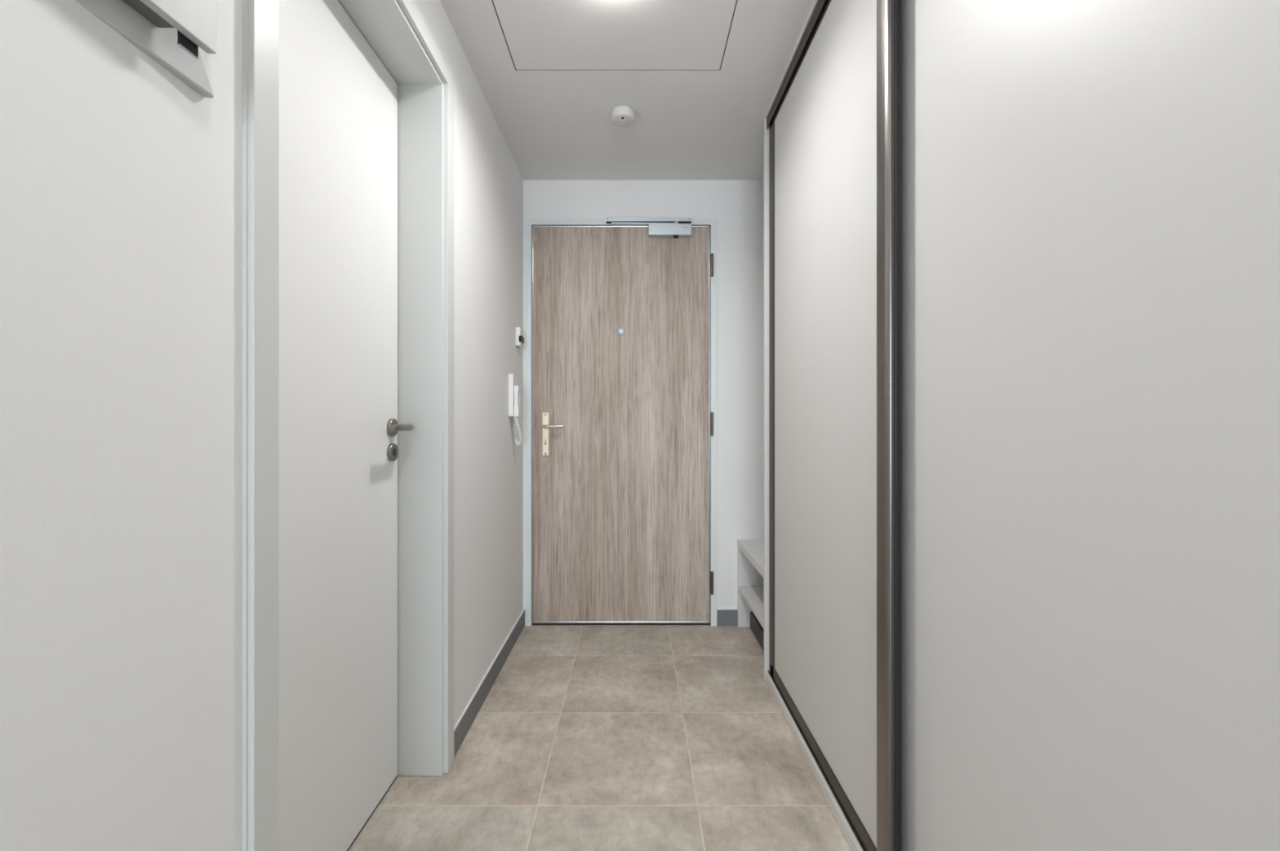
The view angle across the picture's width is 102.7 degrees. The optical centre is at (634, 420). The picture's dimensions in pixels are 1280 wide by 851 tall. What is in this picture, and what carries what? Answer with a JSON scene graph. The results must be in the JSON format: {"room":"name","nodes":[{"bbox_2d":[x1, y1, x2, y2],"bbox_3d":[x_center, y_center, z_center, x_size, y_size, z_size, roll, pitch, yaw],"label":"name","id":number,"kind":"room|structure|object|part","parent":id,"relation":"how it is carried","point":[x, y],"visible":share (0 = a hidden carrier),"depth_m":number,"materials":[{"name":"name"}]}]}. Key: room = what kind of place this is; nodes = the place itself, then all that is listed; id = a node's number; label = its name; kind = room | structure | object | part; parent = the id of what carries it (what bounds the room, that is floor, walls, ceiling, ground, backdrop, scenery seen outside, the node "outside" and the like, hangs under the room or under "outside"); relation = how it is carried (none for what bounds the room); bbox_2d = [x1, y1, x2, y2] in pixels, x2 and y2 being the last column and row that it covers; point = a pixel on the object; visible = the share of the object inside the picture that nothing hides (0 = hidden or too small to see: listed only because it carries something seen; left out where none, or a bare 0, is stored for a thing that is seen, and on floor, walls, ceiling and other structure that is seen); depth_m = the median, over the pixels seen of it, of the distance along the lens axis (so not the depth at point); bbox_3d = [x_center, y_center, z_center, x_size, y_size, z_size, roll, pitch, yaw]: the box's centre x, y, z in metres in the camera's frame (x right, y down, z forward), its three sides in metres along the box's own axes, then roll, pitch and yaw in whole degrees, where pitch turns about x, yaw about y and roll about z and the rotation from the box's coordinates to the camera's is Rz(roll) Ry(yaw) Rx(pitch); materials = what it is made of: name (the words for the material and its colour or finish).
{"room":"apartment entrance hallway","nodes":[
{"label":"apartment entrance hallway","id":0,"kind":"room"},
{"bbox_2d":[0,0,523,850],"bbox_3d":[-0.694,-0.090,0.780,0.333,2.313,3.960,0,0,0],"label":"wall","id":1,"kind":"structure","parent":0,"point":[121,182],"depth_m":0.60,"materials":[{"name":"white paint"}]},
{"bbox_3d":[-0.546,-0.600,0.515,0.012,0.269,0.272,0,0,4],"label":"panel","id":2,"kind":"part","parent":1,"relation":"part of","materials":[{"name":"white paint"}]},
{"bbox_2d":[242,0,453,850],"bbox_3d":[-0.680,-0.003,1.176,0.236,2.136,0.844,0,0,0],"label":"door","id":3,"kind":"structure","parent":1,"relation":"in","point":[348,105],"depth_m":1.22,"materials":[{"name":"white wood"}]},
{"bbox_3d":[-0.574,-0.003,0.755,0.006,2.136,0.003,0,0,0],"label":"casing","id":4,"kind":"part","parent":3,"relation":"part of","materials":[{"name":"white wood"}]},
{"bbox_3d":[-0.570,0.024,0.783,0.015,2.082,0.054,0,0,0],"label":"casing","id":5,"kind":"part","parent":3,"relation":"part of","materials":[{"name":"white wood"}]},
{"bbox_3d":[-0.667,0.021,1.433,0.060,0.019,0.126,0,0,0],"label":"lever","id":6,"kind":"part","parent":3,"relation":"part of","materials":[{"name":"silver metal"}]},
{"bbox_3d":[-0.570,-1.044,1.177,0.015,0.054,0.842,0,0,0],"label":"casing","id":7,"kind":"part","parent":3,"relation":"part of","materials":[{"name":"white metal"}]},
{"bbox_3d":[-0.570,0.024,1.571,0.015,2.082,0.054,0,0,0],"label":"casing","id":8,"kind":"part","parent":3,"relation":"part of","materials":[{"name":"white wood"}]},
{"bbox_2d":[453,609,524,758],"bbox_3d":[-0.573,1.024,2.130,0.009,0.084,1.060,0,0,0],"label":"baseboard","id":9,"kind":"structure","parent":1,"relation":"attached to","point":[468,717],"depth_m":1.95,"materials":[{"name":"grey"}]},
{"bbox_2d":[508,373,522,445],"bbox_3d":[-0.552,-0.046,2.388,0.049,0.333,0.085,0,0,0],"label":"phone","id":10,"kind":"object","parent":1,"relation":"attached to","point":[514,410],"visible":1,"depth_m":2.35,"materials":[{"name":"white plastic"}]},
{"bbox_3d":[-0.550,0.051,2.389,0.044,0.140,0.073,0,0,0],"label":"coiled cord","id":11,"kind":"part","parent":10,"relation":"part of","materials":[{"name":"white plastic"}]},
{"bbox_2d":[515,327,524,348],"bbox_3d":[-0.562,-0.405,2.522,0.030,0.094,0.079,0,0,0],"label":"thermostat","id":12,"kind":"object","parent":1,"relation":"attached to","point":[519,331],"visible":1,"depth_m":2.48,"materials":[{"name":"white plastic"}]},
{"bbox_2d":[348,625,851,850],"bbox_3d":[0.170,1.091,1.188,2.060,0.050,3.145,0,0,0],"label":"floor","id":13,"kind":"structure","parent":0,"point":[586,738],"depth_m":1.59,"materials":[{"name":"beige tile"}]},
{"bbox_2d":[737,539,763,650],"bbox_3d":[0.847,0.843,2.388,0.624,0.447,0.544,0,0,0],"label":"bench","id":14,"kind":"object","parent":13,"relation":"on","point":[749,552],"visible":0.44,"depth_m":2.59,"materials":[{"name":"white"}]},
{"bbox_3d":[0.847,0.637,2.388,0.624,0.036,0.544,0,0,0],"label":"seat","id":15,"kind":"part","parent":14,"relation":"part of","materials":[{"name":"white"}]},
{"bbox_2d":[738,585,763,628],"bbox_3d":[0.848,0.860,2.377,0.622,0.018,0.521,0,0,0],"label":"shelf","id":16,"kind":"object","parent":14,"relation":"attached to","point":[753,594],"depth_m":2.45,"materials":[{"name":"white"}]},
{"bbox_2d":[763,0,1279,850],"bbox_3d":[0.844,-0.090,0.917,0.632,2.312,2.395,0,0,0],"label":"wardrobe","id":17,"kind":"object","parent":13,"relation":"on","point":[1021,258],"visible":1,"depth_m":0.75,"materials":[{"name":"white"}]},
{"bbox_3d":[0.847,-0.090,2.106,0.626,2.312,0.018,0,0,0],"label":"panel","id":18,"kind":"part","parent":17,"relation":"part of","materials":[{"name":"white"}]},
{"bbox_3d":[0.556,-1.195,1.589,0.013,0.032,0.952,0,0,0],"label":"rail","id":19,"kind":"part","parent":17,"relation":"part of","materials":[{"name":"brown metal"}]},
{"bbox_3d":[0.556,1.000,1.589,0.013,0.045,0.952,0,0,0],"label":"rail","id":20,"kind":"part","parent":17,"relation":"part of","materials":[{"name":"brown metal"}]},
{"bbox_3d":[0.557,-0.104,1.585,0.008,2.194,0.975,0,0,0],"label":"sliding door","id":21,"kind":"part","parent":17,"relation":"part of","materials":[{"name":"white"}]},
{"bbox_2d":[440,0,814,180],"bbox_3d":[0.000,-1.315,-1.020,5.200,0.135,7.560,0,0,0],"label":"ceiling","id":22,"kind":"structure","parent":0,"point":[554,125],"depth_m":2.02,"materials":[{"name":"white paint"}]},
{"bbox_2d":[491,0,737,70],"bbox_3d":[-0.059,-1.272,1.413,0.731,0.050,0.827,0,0,0],"label":"hatch","id":23,"kind":"object","parent":22,"relation":"attached to","point":[539,34],"visible":1,"depth_m":1.65,"materials":[{"name":"white paint"}]},
{"bbox_2d":[610,106,635,127],"bbox_3d":[-0.046,-1.226,2.075,0.098,0.041,0.098,0,0,0],"label":"smoke detector","id":24,"kind":"object","parent":22,"relation":"attached to","point":[620,116],"visible":1,"depth_m":2.05,"materials":[{"name":"white plastic"}]},
{"bbox_2d":[523,180,763,625],"bbox_3d":[0.210,-0.090,2.710,2.020,2.313,0.100,0,0,0],"label":"wall","id":25,"kind":"structure","parent":0,"point":[737,206],"depth_m":2.66,"materials":[{"name":"white paint"}]},
{"bbox_2d":[525,218,716,626],"bbox_3d":[-0.068,0.011,2.666,0.990,2.111,0.129,0,0,0],"label":"door","id":26,"kind":"structure","parent":25,"relation":"in","point":[621,321],"depth_m":2.66,"materials":[{"name":"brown wood"}]},
{"bbox_3d":[-0.460,0.072,2.656,0.036,0.226,0.008,0,0,0],"label":"handle plate","id":27,"kind":"part","parent":26,"relation":"part of","materials":[{"name":"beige metal"}]},
{"bbox_3d":[-0.416,0.031,2.627,0.108,0.024,0.051,0,0,0],"label":"lever","id":28,"kind":"part","parent":26,"relation":"part of","materials":[{"name":"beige metal"}]},
{"bbox_2d":[605,217,692,238],"bbox_3d":[0.074,-0.992,2.639,0.440,0.102,0.042,0,0,0],"label":"door closer","id":29,"kind":"object","parent":26,"relation":"attached to","point":[658,227],"depth_m":2.63,"materials":[{"name":"silver metal"}]},
{"bbox_3d":[0.054,-1.014,2.640,0.344,0.009,0.015,0,0,0],"label":"closer arm","id":30,"kind":"part","parent":29,"relation":"part of","materials":[{"name":"silver metal"}]},
{"bbox_3d":[0.073,-1.032,2.641,0.439,0.021,0.022,0,0,0],"label":"guide rail","id":31,"kind":"part","parent":29,"relation":"part of","materials":[{"name":"silver metal"}]},
{"bbox_2d":[716,608,737,626],"bbox_3d":[0.481,1.022,2.655,0.103,0.087,0.009,0,0,0],"label":"baseboard","id":32,"kind":"structure","parent":25,"relation":"attached to","point":[725,617],"depth_m":2.65,"materials":[{"name":"grey"}]}
]}

